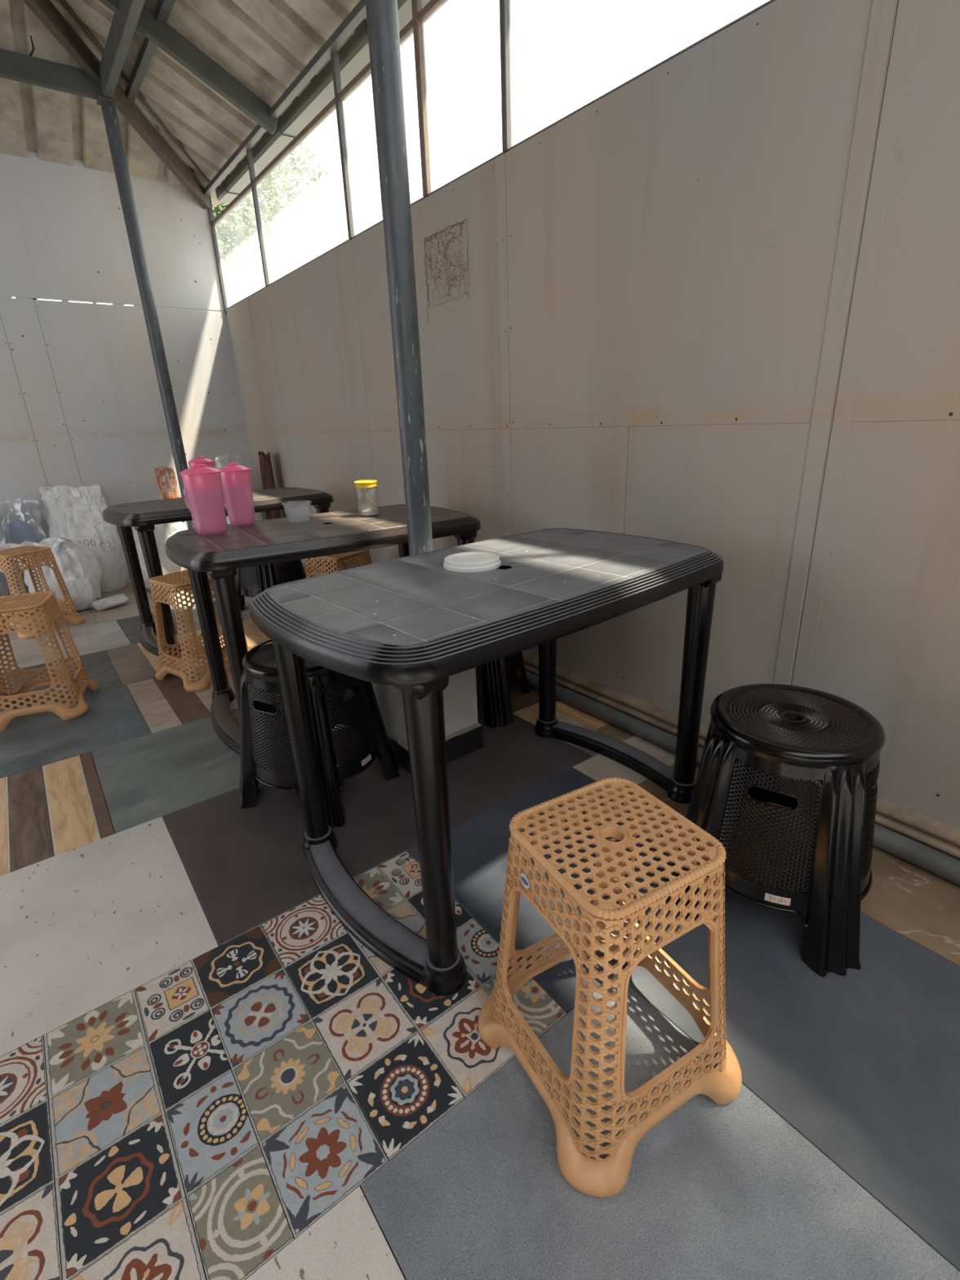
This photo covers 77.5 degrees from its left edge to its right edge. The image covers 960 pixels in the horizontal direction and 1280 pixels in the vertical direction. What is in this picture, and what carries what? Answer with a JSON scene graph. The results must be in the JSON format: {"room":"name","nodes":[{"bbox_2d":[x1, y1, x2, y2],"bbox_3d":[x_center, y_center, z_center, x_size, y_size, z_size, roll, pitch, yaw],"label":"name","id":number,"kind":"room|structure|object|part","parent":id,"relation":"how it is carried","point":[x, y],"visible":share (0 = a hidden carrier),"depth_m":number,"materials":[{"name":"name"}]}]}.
{"room":"casual street eatery","nodes":[
{"label":"casual street eatery","id":0,"kind":"room"},
{"bbox_2d":[0,153,254,596],"bbox_3d":[-3.780,-1.437,3.501,4.650,2.704,0.055,-17,25,-34],"label":"wall","id":1,"kind":"structure","parent":0,"point":[81,404],"depth_m":4.16,"materials":[{"name":"white paint"}]},
{"bbox_2d":[0,0,366,208],"bbox_3d":[-2.145,-2.405,0.512,5.378,1.314,6.398,-17,25,-34],"label":"ceiling","id":2,"kind":"structure","parent":0,"point":[197,85],"depth_m":3.17,"materials":[{"name":"grey paint"}]},
{"bbox_2d":[29,35,35,56],"bbox_3d":[-2.400,-3.112,3.157,0.183,0.074,0.030,8,23,25],"label":"twig","id":3,"kind":"object","parent":2,"relation":"hanging from","point":[32,42],"visible":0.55,"depth_m":3.13,"materials":[{"name":"brown wood"}]},
{"bbox_3d":[-0.118,-2.422,1.992,0.040,0.030,6.170,-17,25,-34],"label":"plate","id":4,"kind":"part","parent":2,"relation":"part of","materials":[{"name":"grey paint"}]},
{"bbox_2d":[215,0,430,203],"bbox_3d":[0.004,-2.477,2.038,0.149,0.138,6.120,-17,25,-34],"label":"rain gutter","id":5,"kind":"object","parent":2,"relation":"attached to","point":[354,55],"visible":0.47,"depth_m":3.12,"materials":[{"name":"beige metal"}]},
{"bbox_2d":[0,580,959,1279],"bbox_3d":[-1.070,0.953,0.726,4.660,0.060,8.710,-17,25,-34],"label":"floor","id":6,"kind":"structure","parent":0,"point":[205,1074],"depth_m":1.09,"materials":[{"name":"tile"}]},
{"bbox_2d":[0,545,84,639],"bbox_3d":[-2.650,-0.297,3.520,0.367,0.469,0.367,8,23,26],"label":"rattan stool","id":7,"kind":"object","parent":6,"relation":"on","point":[16,553],"visible":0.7,"depth_m":3.46,"materials":[{"name":"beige plastic"}]},
{"bbox_3d":[-2.712,-0.270,3.398,0.199,0.256,0.028,8,23,26],"label":"opening frame","id":8,"kind":"part","parent":7,"relation":"part of","materials":[{"name":"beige plastic"}]},
{"bbox_3d":[-2.659,-0.512,3.441,0.238,0.006,0.238,8,23,26],"label":"woven seat","id":9,"kind":"part","parent":7,"relation":"part of","materials":[{"name":"beige plastic"}]},
{"bbox_3d":[-2.527,-0.298,3.454,0.028,0.256,0.199,8,23,26],"label":"opening frame","id":10,"kind":"part","parent":7,"relation":"part of","materials":[{"name":"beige plastic"}]},
{"bbox_3d":[-2.589,-0.361,3.629,0.199,0.256,0.028,8,23,26],"label":"opening frame","id":11,"kind":"part","parent":7,"relation":"part of","materials":[{"name":"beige plastic"}]},
{"bbox_2d":[0,591,98,732],"bbox_3d":[-1.847,0.068,2.445,0.367,0.469,0.367,-10,22,-20],"label":"rattan stool","id":12,"kind":"object","parent":6,"relation":"on","point":[45,602],"visible":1,"depth_m":2.40,"materials":[{"name":"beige plastic"}]},
{"bbox_3d":[-1.855,-0.148,2.365,0.238,0.006,0.238,-10,22,-20],"label":"woven seat","id":13,"kind":"part","parent":12,"relation":"part of","materials":[{"name":"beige plastic"}]},
{"bbox_3d":[-1.794,0.092,2.317,0.199,0.256,0.028,-10,22,-20],"label":"opening frame","id":14,"kind":"part","parent":12,"relation":"part of","materials":[{"name":"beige plastic"}]},
{"bbox_3d":[-1.900,0.007,2.559,0.199,0.256,0.028,-10,22,-20],"label":"opening frame","id":15,"kind":"part","parent":12,"relation":"part of","materials":[{"name":"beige plastic"}]},
{"bbox_3d":[-1.719,0.026,2.486,0.028,0.256,0.199,-10,22,-20],"label":"opening frame","id":16,"kind":"part","parent":12,"relation":"part of","materials":[{"name":"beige plastic"}]},
{"bbox_2d":[0,537,102,600],"bbox_3d":[-2.849,-0.453,3.979,0.564,0.458,0.239,-10,22,-21],"label":"woven sack","id":17,"kind":"object","parent":6,"relation":"on","point":[74,561],"visible":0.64,"depth_m":3.92,"materials":[{"name":"white plastic"}]},
{"bbox_2d":[43,577,95,613],"bbox_3d":[-2.645,-0.280,3.861,0.269,0.200,0.207,-21,27,-40],"label":"woven sack","id":18,"kind":"object","parent":6,"relation":"on","point":[81,591],"visible":0.62,"depth_m":3.83,"materials":[{"name":"white plastic"}]},
{"bbox_2d":[38,484,128,593],"bbox_3d":[-2.801,-0.718,4.261,0.430,0.756,0.265,-18,26,-37],"label":"woven sack","id":19,"kind":"object","parent":6,"relation":"on","point":[70,513],"visible":0.64,"depth_m":4.21,"materials":[{"name":"white plastic"}]},
{"bbox_2d":[90,593,128,610],"bbox_3d":[-2.448,-0.248,3.948,0.158,0.065,0.216,7,22,23],"label":"woven sack","id":20,"kind":"object","parent":6,"relation":"on","point":[113,601],"visible":1,"depth_m":3.90,"materials":[{"name":"white plastic"}]},
{"bbox_2d":[96,95,210,582],"bbox_3d":[-2.054,-1.718,3.874,0.100,2.842,0.090,-17,25,-34],"label":"steel pole","id":21,"kind":"object","parent":6,"relation":"on","point":[108,105],"visible":0.79,"depth_m":3.67,"materials":[{"name":"grey metal"}]},
{"bbox_3d":[-2.108,-3.043,3.385,0.100,0.014,0.090,-17,25,-34],"label":"cap plate","id":22,"kind":"part","parent":21,"relation":"part of","materials":[{"name":"grey paint"}]},
{"bbox_2d":[131,520,187,590],"bbox_3d":[-2.320,-0.676,4.353,0.488,0.578,0.293,-20,27,-39],"label":"woven sack","id":23,"kind":"object","parent":6,"relation":"on","point":[162,532],"visible":0.19,"depth_m":4.27,"materials":[{"name":"white plastic"}]},
{"bbox_2d":[153,466,179,499],"bbox_3d":[-2.335,-0.899,4.587,0.146,0.835,0.131,-17,25,-34],"label":"woven sack","id":24,"kind":"object","parent":6,"relation":"on","point":[166,477],"visible":0.33,"depth_m":4.46,"materials":[{"name":"orange plastic"}]},
{"bbox_2d":[149,569,249,692],"bbox_3d":[-1.295,-0.068,2.752,0.367,0.469,0.367,12,25,34],"label":"rattan stool","id":25,"kind":"object","parent":6,"relation":"on","point":[180,580],"visible":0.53,"depth_m":2.63,"materials":[{"name":"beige plastic"}]},
{"bbox_3d":[-1.376,-0.044,2.640,0.199,0.256,0.028,12,25,34],"label":"opening frame","id":26,"kind":"part","parent":25,"relation":"part of","materials":[{"name":"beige plastic"}]},
{"bbox_3d":[-1.303,-0.283,2.672,0.238,0.006,0.238,12,25,34],"label":"woven seat","id":27,"kind":"part","parent":25,"relation":"part of","materials":[{"name":"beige plastic"}]},
{"bbox_3d":[-1.408,-0.110,2.822,0.028,0.256,0.199,12,25,34],"label":"opening frame","id":28,"kind":"part","parent":25,"relation":"part of","materials":[{"name":"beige plastic"}]},
{"bbox_3d":[-1.183,-0.062,2.668,0.028,0.256,0.199,12,25,34],"label":"opening frame","id":29,"kind":"part","parent":25,"relation":"part of","materials":[{"name":"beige plastic"}]},
{"bbox_3d":[-1.215,-0.128,2.850,0.199,0.256,0.028,12,25,34],"label":"opening frame","id":30,"kind":"part","parent":25,"relation":"part of","materials":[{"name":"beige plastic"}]},
{"bbox_2d":[202,462,227,527],"bbox_3d":[-2.013,-0.963,4.694,0.277,0.855,0.223,-20,27,-39],"label":"woven sack","id":31,"kind":"object","parent":6,"relation":"on","point":[219,521],"visible":0.02,"depth_m":4.58,"materials":[{"name":"white plastic"}]},
{"bbox_2d":[102,487,333,657],"bbox_3d":[-1.394,-0.433,3.385,1.139,0.722,0.680,-18,25,-36],"label":"plastic table","id":32,"kind":"object","parent":6,"relation":"on","point":[143,516],"visible":0.73,"depth_m":3.11,"materials":[{"name":"black plastic"}]},
{"bbox_3d":[-1.916,-0.386,3.321,0.068,0.659,0.068,-18,25,-36],"label":"leg","id":33,"kind":"part","parent":32,"relation":"part of","materials":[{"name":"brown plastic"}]},
{"bbox_3d":[-1.570,-0.252,2.922,0.068,0.659,0.068,-18,25,-36],"label":"leg","id":34,"kind":"part","parent":32,"relation":"part of","materials":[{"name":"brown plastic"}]},
{"bbox_2d":[187,456,214,467],"bbox_3d":[-1.390,-0.802,3.007,0.146,0.235,0.122,16,27,40],"label":"water pitcher","id":35,"kind":"object","parent":32,"relation":"on","point":[199,460],"visible":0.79,"depth_m":2.94,"materials":[{"name":"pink plastic"}]},
{"bbox_3d":[-1.218,-0.609,3.851,0.068,0.659,0.068,-18,25,-36],"label":"leg","id":36,"kind":"part","parent":32,"relation":"part of","materials":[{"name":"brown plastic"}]},
{"bbox_3d":[-0.872,-0.476,3.452,0.068,0.659,0.068,-18,25,-36],"label":"leg","id":37,"kind":"part","parent":32,"relation":"part of","materials":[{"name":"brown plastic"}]},
{"bbox_2d":[215,453,262,524],"bbox_3d":[-1.741,-0.903,4.417,0.192,0.915,0.294,7,22,23],"label":"woven sack","id":38,"kind":"object","parent":6,"relation":"on","point":[221,461],"visible":0.21,"depth_m":4.30,"materials":[{"name":"white plastic"}]},
{"bbox_2d":[257,451,280,519],"bbox_3d":[-1.572,-0.985,4.537,0.091,0.857,0.203,-13,23,-27],"label":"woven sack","id":39,"kind":"object","parent":6,"relation":"on","point":[266,470],"visible":0.38,"depth_m":4.40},
{"bbox_2d":[235,559,306,610],"bbox_3d":[-1.329,-0.441,3.775,0.408,0.462,0.408,11,24,31],"label":"round stool","id":40,"kind":"object","parent":6,"relation":"on","point":[266,576],"visible":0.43,"depth_m":3.64,"materials":[{"name":"black plastic"}]},
{"bbox_3d":[-1.524,-0.406,3.741,0.101,0.436,0.112,-6,21,-11],"label":"leg","id":41,"kind":"part","parent":40,"relation":"part of","materials":[{"name":"black plastic"}]},
{"bbox_3d":[-1.419,-0.434,3.628,0.179,0.251,0.047,11,24,31],"label":"perforated panel","id":42,"kind":"part","parent":40,"relation":"part of","materials":[{"name":"black plastic"}]},
{"bbox_3d":[-1.418,-0.415,3.636,0.194,0.355,0.056,11,24,31],"label":"frame","id":43,"kind":"part","parent":40,"relation":"part of","materials":[{"name":"black plastic"}]},
{"bbox_3d":[-1.285,-0.362,3.594,0.112,0.436,0.101,-6,21,-11],"label":"leg","id":44,"kind":"part","parent":40,"relation":"part of","materials":[{"name":"black plastic"}]},
{"bbox_3d":[-1.191,-0.460,3.672,0.047,0.251,0.179,11,24,31],"label":"perforated panel","id":45,"kind":"part","parent":40,"relation":"part of","materials":[{"name":"black plastic"}]},
{"bbox_3d":[-1.132,-0.450,3.817,0.101,0.436,0.112,-6,21,-11],"label":"leg","id":46,"kind":"part","parent":40,"relation":"part of","materials":[{"name":"black plastic"}]},
{"bbox_2d":[238,639,399,828],"bbox_3d":[-0.515,0.243,1.834,0.408,0.462,0.408,8,23,26],"label":"round stool","id":47,"kind":"object","parent":6,"relation":"on","point":[260,678],"visible":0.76,"depth_m":1.70,"materials":[{"name":"black plastic"}]},
{"bbox_3d":[-0.707,0.283,1.785,0.101,0.436,0.112,-8,21,-16],"label":"leg","id":48,"kind":"part","parent":47,"relation":"part of","materials":[{"name":"black plastic"}]},
{"bbox_3d":[-0.664,0.177,1.891,0.047,0.251,0.179,8,23,26],"label":"perforated panel","id":49,"kind":"part","parent":47,"relation":"part of","materials":[{"name":"black plastic"}]},
{"bbox_3d":[-0.594,0.252,1.681,0.179,0.251,0.047,8,23,26],"label":"perforated panel","id":50,"kind":"part","parent":47,"relation":"part of","materials":[{"name":"black plastic"}]},
{"bbox_3d":[-0.593,0.271,1.689,0.194,0.355,0.056,8,23,26],"label":"frame","id":51,"kind":"part","parent":47,"relation":"part of","materials":[{"name":"black plastic"}]},
{"bbox_3d":[-0.455,0.320,1.658,0.112,0.436,0.101,-8,21,-16],"label":"leg","id":52,"kind":"part","parent":47,"relation":"part of","materials":[{"name":"black plastic"}]},
{"bbox_3d":[-0.441,0.144,1.954,0.179,0.251,0.047,8,23,26],"label":"perforated panel","id":53,"kind":"part","parent":47,"relation":"part of","materials":[{"name":"black plastic"}]},
{"bbox_3d":[-0.370,0.220,1.744,0.047,0.251,0.179,8,23,26],"label":"perforated panel","id":54,"kind":"part","parent":47,"relation":"part of","materials":[{"name":"black plastic"}]},
{"bbox_3d":[-0.371,0.239,1.751,0.056,0.355,0.194,8,23,26],"label":"frame","id":55,"kind":"part","parent":47,"relation":"part of","materials":[{"name":"black plastic"}]},
{"bbox_3d":[-0.323,0.228,1.893,0.101,0.436,0.112,-8,21,-16],"label":"leg","id":56,"kind":"part","parent":47,"relation":"part of","materials":[{"name":"black plastic"}]},
{"bbox_2d":[165,504,481,755],"bbox_3d":[-0.572,-0.111,2.424,1.139,0.722,0.680,-15,24,-30],"label":"plastic table","id":57,"kind":"object","parent":6,"relation":"on","point":[212,552],"visible":0.69,"depth_m":2.12,"materials":[{"name":"black plastic"}]},
{"bbox_2d":[179,463,222,490],"bbox_3d":[-0.990,-0.507,2.150,0.136,0.244,0.162,-17,25,-34],"label":"water pitcher","id":58,"kind":"object","parent":57,"relation":"on","point":[200,477],"visible":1,"depth_m":2.07,"materials":[{"name":"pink plastic"}]},
{"bbox_3d":[-1.099,-0.082,2.411,0.068,0.659,0.068,-15,24,-30],"label":"leg","id":59,"kind":"part","parent":57,"relation":"part of","materials":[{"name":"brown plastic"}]},
{"bbox_3d":[-0.799,0.065,1.981,0.068,0.659,0.068,-15,24,-30],"label":"leg","id":60,"kind":"part","parent":57,"relation":"part of","materials":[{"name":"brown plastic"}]},
{"bbox_2d":[218,462,251,486],"bbox_3d":[-0.945,-0.567,2.323,0.146,0.235,0.122,17,28,42],"label":"water pitcher","id":61,"kind":"object","parent":57,"relation":"on","point":[232,474],"visible":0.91,"depth_m":2.25,"materials":[{"name":"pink plastic"}]},
{"bbox_2d":[354,479,378,515],"bbox_3d":[-0.459,-0.579,2.439,0.094,0.140,0.094,12,25,34],"label":"jar","id":62,"kind":"object","parent":57,"relation":"on","point":[371,508],"visible":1,"depth_m":2.42,"materials":[{"name":"clear plastic"}]},
{"bbox_3d":[-0.461,-0.633,2.420,0.094,0.025,0.094,12,25,34],"label":"jar lid","id":63,"kind":"part","parent":62,"relation":"part of","materials":[{"name":"yellow plastic"}]},
{"bbox_3d":[-0.345,-0.282,2.869,0.068,0.659,0.068,-15,24,-30],"label":"leg","id":64,"kind":"part","parent":57,"relation":"part of","materials":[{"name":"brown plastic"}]},
{"bbox_3d":[-0.045,-0.135,2.438,0.068,0.659,0.068,-15,24,-30],"label":"leg","id":65,"kind":"part","parent":57,"relation":"part of","materials":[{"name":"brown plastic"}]},
{"bbox_2d":[305,549,372,577],"bbox_3d":[-0.721,-0.236,3.145,0.367,0.469,0.367,10,23,29],"label":"rattan stool","id":66,"kind":"object","parent":6,"relation":"on","point":[333,562],"visible":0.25,"depth_m":2.99,"materials":[{"name":"beige plastic"}]},
{"bbox_3d":[-0.792,-0.210,3.027,0.199,0.256,0.028,10,23,29],"label":"opening frame","id":67,"kind":"part","parent":66,"relation":"part of","materials":[{"name":"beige plastic"}]},
{"bbox_3d":[-0.730,-0.451,3.065,0.238,0.006,0.238,10,23,29],"label":"woven seat","id":68,"kind":"part","parent":66,"relation":"part of","materials":[{"name":"beige plastic"}]},
{"bbox_2d":[364,0,433,555],"bbox_3d":[-0.214,-0.969,1.646,0.100,2.842,0.090,-17,25,-34],"label":"steel pole","id":69,"kind":"object","parent":6,"relation":"on","point":[382,15],"visible":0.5,"depth_m":1.60,"materials":[{"name":"grey metal"}]},
{"bbox_2d":[372,667,483,773],"bbox_3d":[-0.197,0.082,2.007,0.288,0.620,0.288,-17,25,-34],"label":"pole base","id":70,"kind":"object","parent":6,"relation":"on","point":[464,735],"visible":0.2,"depth_m":1.99,"materials":[{"name":"paint"}]},
{"bbox_2d":[248,528,724,995],"bbox_3d":[0.072,0.169,1.577,1.139,0.736,0.680,-19,26,-38],"label":"plastic table","id":71,"kind":"object","parent":6,"relation":"on","point":[331,624],"visible":1,"depth_m":1.27,"materials":[{"name":"black plastic"}]},
{"bbox_3d":[-0.447,0.222,1.495,0.068,0.672,0.068,-19,26,-38],"label":"leg","id":72,"kind":"part","parent":71,"relation":"part of","materials":[{"name":"black plastic"}]},
{"bbox_3d":[-0.086,0.351,1.107,0.068,0.672,0.068,-19,26,-38],"label":"leg","id":73,"kind":"part","parent":71,"relation":"part of","materials":[{"name":"black plastic"}]},
{"bbox_2d":[322,531,621,635],"bbox_3d":[0.074,-0.175,1.445,0.910,0.001,0.503,-17,25,-34],"label":"crumbs","id":74,"kind":"object","parent":71,"relation":"on","point":[561,531],"visible":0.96,"depth_m":1.22,"materials":[{"name":"food"}]},
{"bbox_2d":[443,551,501,573],"bbox_3d":[-0.020,-0.194,1.476,0.143,0.022,0.143,-17,25,-34],"label":"lid","id":75,"kind":"object","parent":71,"relation":"on","point":[465,562],"visible":1,"depth_m":1.44,"materials":[{"name":"white plastic"}]},
{"bbox_3d":[0.231,-0.009,2.048,0.068,0.672,0.068,-19,26,-38],"label":"leg","id":76,"kind":"part","parent":71,"relation":"part of","materials":[{"name":"black plastic"}]},
{"bbox_3d":[0.591,0.119,1.660,0.068,0.672,0.068,-19,26,-38],"label":"leg","id":77,"kind":"part","parent":71,"relation":"part of","materials":[{"name":"black plastic"}]},
{"bbox_2d":[475,651,530,728],"bbox_3d":[-0.033,0.031,2.355,0.408,0.462,0.408,4,21,17],"label":"round stool","id":78,"kind":"object","parent":6,"relation":"on","point":[494,691],"visible":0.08,"depth_m":2.22,"materials":[{"name":"black plastic"}]},
{"bbox_3d":[-0.085,0.043,2.191,0.179,0.251,0.047,4,21,17],"label":"perforated panel","id":79,"kind":"part","parent":78,"relation":"part of","materials":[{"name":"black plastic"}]},
{"bbox_3d":[-0.084,0.062,2.199,0.194,0.355,0.056,4,21,17],"label":"frame","id":80,"kind":"part","parent":78,"relation":"part of","materials":[{"name":"black plastic"}]},
{"bbox_3d":[0.060,0.102,2.191,0.112,0.436,0.101,-12,22,-25],"label":"leg","id":81,"kind":"part","parent":78,"relation":"part of","materials":[{"name":"black plastic"}]},
{"bbox_3d":[0.123,-0.002,2.290,0.047,0.251,0.179,4,21,17],"label":"perforated panel","id":82,"kind":"part","parent":78,"relation":"part of","materials":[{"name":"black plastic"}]},
{"bbox_3d":[0.123,0.018,2.297,0.056,0.355,0.194,4,21,17],"label":"frame","id":83,"kind":"part","parent":78,"relation":"part of","materials":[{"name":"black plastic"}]},
{"bbox_3d":[0.146,0.005,2.445,0.101,0.436,0.112,-12,22,-25],"label":"leg","id":84,"kind":"part","parent":78,"relation":"part of","materials":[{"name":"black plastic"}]},
{"bbox_2d":[478,777,742,1197],"bbox_3d":[0.213,0.518,1.001,0.367,0.469,0.367,-13,23,-27],"label":"rattan stool","id":85,"kind":"object","parent":6,"relation":"on","point":[598,1177],"visible":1,"depth_m":0.90,"materials":[{"name":"beige plastic"}]},
{"bbox_3d":[0.092,0.528,0.932,0.028,0.256,0.199,-13,23,-27],"label":"opening frame","id":86,"kind":"part","parent":85,"relation":"part of","materials":[{"name":"beige plastic"}]},
{"bbox_3d":[0.145,0.461,1.108,0.199,0.256,0.028,-13,23,-27],"label":"opening frame","id":87,"kind":"part","parent":85,"relation":"part of","materials":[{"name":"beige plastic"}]},
{"bbox_3d":[0.205,0.303,0.921,0.238,0.006,0.238,-13,23,-27],"label":"woven seat","id":88,"kind":"part","parent":85,"relation":"part of","materials":[{"name":"beige plastic"}]},
{"bbox_3d":[0.281,0.539,0.880,0.199,0.256,0.028,-13,23,-27],"label":"opening frame","id":89,"kind":"part","parent":85,"relation":"part of","materials":[{"name":"beige plastic"}]},
{"bbox_3d":[0.334,0.472,1.056,0.028,0.256,0.199,-13,23,-27],"label":"opening frame","id":90,"kind":"part","parent":85,"relation":"part of","materials":[{"name":"beige plastic"}]},
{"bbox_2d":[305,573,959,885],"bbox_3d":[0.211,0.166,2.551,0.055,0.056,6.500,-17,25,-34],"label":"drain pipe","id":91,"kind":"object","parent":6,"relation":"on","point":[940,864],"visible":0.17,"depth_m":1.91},
{"bbox_2d":[666,683,885,977],"bbox_3d":[0.677,0.373,1.352,0.408,0.462,0.408,11,24,33],"label":"round stool","id":92,"kind":"object","parent":6,"relation":"on","point":[825,745],"visible":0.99,"depth_m":1.20,"materials":[{"name":"black plastic"}]},
{"bbox_3d":[0.479,0.405,1.325,0.101,0.436,0.112,-6,21,-9],"label":"leg","id":93,"kind":"part","parent":92,"relation":"part of","materials":[{"name":"black plastic"}]},
{"bbox_3d":[0.539,0.300,1.426,0.047,0.251,0.179,11,24,33],"label":"perforated panel","id":94,"kind":"part","parent":92,"relation":"part of","materials":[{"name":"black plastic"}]},
{"bbox_3d":[0.540,0.320,1.432,0.056,0.355,0.194,11,24,33],"label":"frame","id":95,"kind":"part","parent":92,"relation":"part of","materials":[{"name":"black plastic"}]},
{"bbox_3d":[0.641,0.319,1.543,0.112,0.436,0.101,-6,21,-9],"label":"leg","id":96,"kind":"part","parent":92,"relation":"part of","materials":[{"name":"black plastic"}]},
{"bbox_3d":[0.582,0.398,1.217,0.194,0.355,0.056,11,24,33],"label":"frame","id":97,"kind":"part","parent":92,"relation":"part of","materials":[{"name":"black plastic"}]},
{"bbox_3d":[0.581,0.379,1.209,0.179,0.251,0.047,11,24,33],"label":"perforated panel","id":98,"kind":"part","parent":92,"relation":"part of","materials":[{"name":"black plastic"}]},
{"bbox_3d":[0.769,0.298,1.469,0.194,0.355,0.056,11,24,33],"label":"frame","id":99,"kind":"part","parent":92,"relation":"part of","materials":[{"name":"black plastic"}]},
{"bbox_3d":[0.769,0.278,1.462,0.179,0.251,0.047,11,24,33],"label":"perforated panel","id":100,"kind":"part","parent":92,"relation":"part of","materials":[{"name":"black plastic"}]},
{"bbox_3d":[0.714,0.453,1.171,0.112,0.436,0.101,-6,21,-9],"label":"leg","id":101,"kind":"part","parent":92,"relation":"part of","materials":[{"name":"black plastic"}]},
{"bbox_3d":[0.811,0.356,1.246,0.047,0.251,0.179,11,24,33],"label":"perforated panel","id":102,"kind":"part","parent":92,"relation":"part of","materials":[{"name":"black plastic"}]},
{"bbox_3d":[0.811,0.376,1.254,0.056,0.355,0.194,11,24,33],"label":"frame","id":103,"kind":"part","parent":92,"relation":"part of","materials":[{"name":"black plastic"}]},
{"bbox_3d":[-3.097,-0.595,4.048,0.392,0.696,0.227,-18,26,-37],"label":"plastic bag","id":104,"kind":"object","parent":6,"relation":"on","visible":0},
{"bbox_2d":[4,516,40,593],"bbox_3d":[-3.077,-0.552,4.077,0.212,0.570,0.213,-17,25,-34],"label":"cloth bundle","id":105,"kind":"object","parent":104,"relation":"in","point":[16,530],"visible":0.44,"depth_m":3.96,"materials":[{"name":"blue fabric"}]},
{"bbox_2d":[226,0,959,830],"bbox_3d":[0.739,-0.557,1.658,0.063,1.870,8.680,-17,25,-34],"label":"wall","id":106,"kind":"structure","parent":0,"point":[713,304],"depth_m":1.64,"materials":[{"name":"white paint"}]},
{"bbox_2d":[208,148,270,314],"bbox_3d":[-1.666,-2.753,4.097,0.036,0.800,0.950,-17,25,-34],"label":"window","id":107,"kind":"structure","parent":106,"relation":"in","point":[251,187],"depth_m":3.86,"materials":[{"name":"grey metal"}]},
{"bbox_3d":[-1.649,-2.412,4.226,0.020,0.010,0.908,-17,25,-34],"label":"sill","id":108,"kind":"part","parent":107,"relation":"part of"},
{"bbox_2d":[253,49,355,285],"bbox_3d":[-1.007,-2.475,3.282,0.036,0.732,1.225,-17,25,-34],"label":"window","id":109,"kind":"structure","parent":106,"relation":"in","point":[337,104],"depth_m":2.89,"materials":[{"name":"grey metal"}]},
{"bbox_3d":[-0.996,-2.140,3.417,0.020,0.010,1.200,-17,25,-34],"label":"sill","id":110,"kind":"part","parent":109,"relation":"part of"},
{"bbox_2d":[337,0,432,238],"bbox_3d":[-0.425,-2.232,2.562,0.036,0.732,0.699,-17,25,-34],"label":"window","id":111,"kind":"structure","parent":106,"relation":"in","point":[415,28],"depth_m":2.33,"materials":[{"name":"grey metal"}]},
{"bbox_3d":[-0.416,-1.898,2.698,0.020,0.010,0.670,-17,25,-34],"label":"sill","id":112,"kind":"part","parent":111,"relation":"part of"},
{"bbox_2d":[417,0,512,195],"bbox_3d":[-0.063,-2.081,2.113,0.036,0.732,0.510,-17,25,-34],"label":"window","id":113,"kind":"structure","parent":106,"relation":"in","point":[432,6],"depth_m":2.00,"materials":[{"name":"grey metal"}]},
{"bbox_3d":[-0.053,-1.746,2.249,0.020,0.010,0.485,-17,25,-34],"label":"sill","id":114,"kind":"part","parent":113,"relation":"part of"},
{"bbox_2d":[302,562,959,860],"bbox_3d":[0.752,0.336,1.963,0.071,0.108,8.670,-17,25,-34],"label":"pipe","id":115,"kind":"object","parent":106,"relation":"attached to","point":[944,838],"depth_m":2.03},
{"bbox_2d":[509,0,776,150],"bbox_3d":[0.459,-1.863,1.466,0.036,0.732,1.220,-17,25,-34],"label":"window","id":116,"kind":"structure","parent":106,"relation":"in","point":[770,2],"depth_m":1.59,"materials":[{"name":"grey metal"}]},
{"label":"outside","id":117,"kind":"structure","parent":0,"visible":0},
{"bbox_3d":[-0.564,0.841,1.157,28.000,0.055,30.000,-17,25,-34],"label":"ground","id":118,"kind":"structure","parent":117,"visible":0},
{"bbox_2d":[213,142,348,280],"bbox_3d":[-4.137,-6.204,11.391,5.062,6.344,3.565,-17,25,-34],"label":"tree","id":119,"kind":"object","parent":118,"relation":"on","point":[242,229],"visible":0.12,"depth_m":10.07,"materials":[{"name":"green plant"}]},
{"bbox_2d":[224,179,345,306],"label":"window","id":120,"kind":"structure","parent":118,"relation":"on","point":[319,228],"depth_m":8.14,"materials":[{"name":"glass"}]}
]}

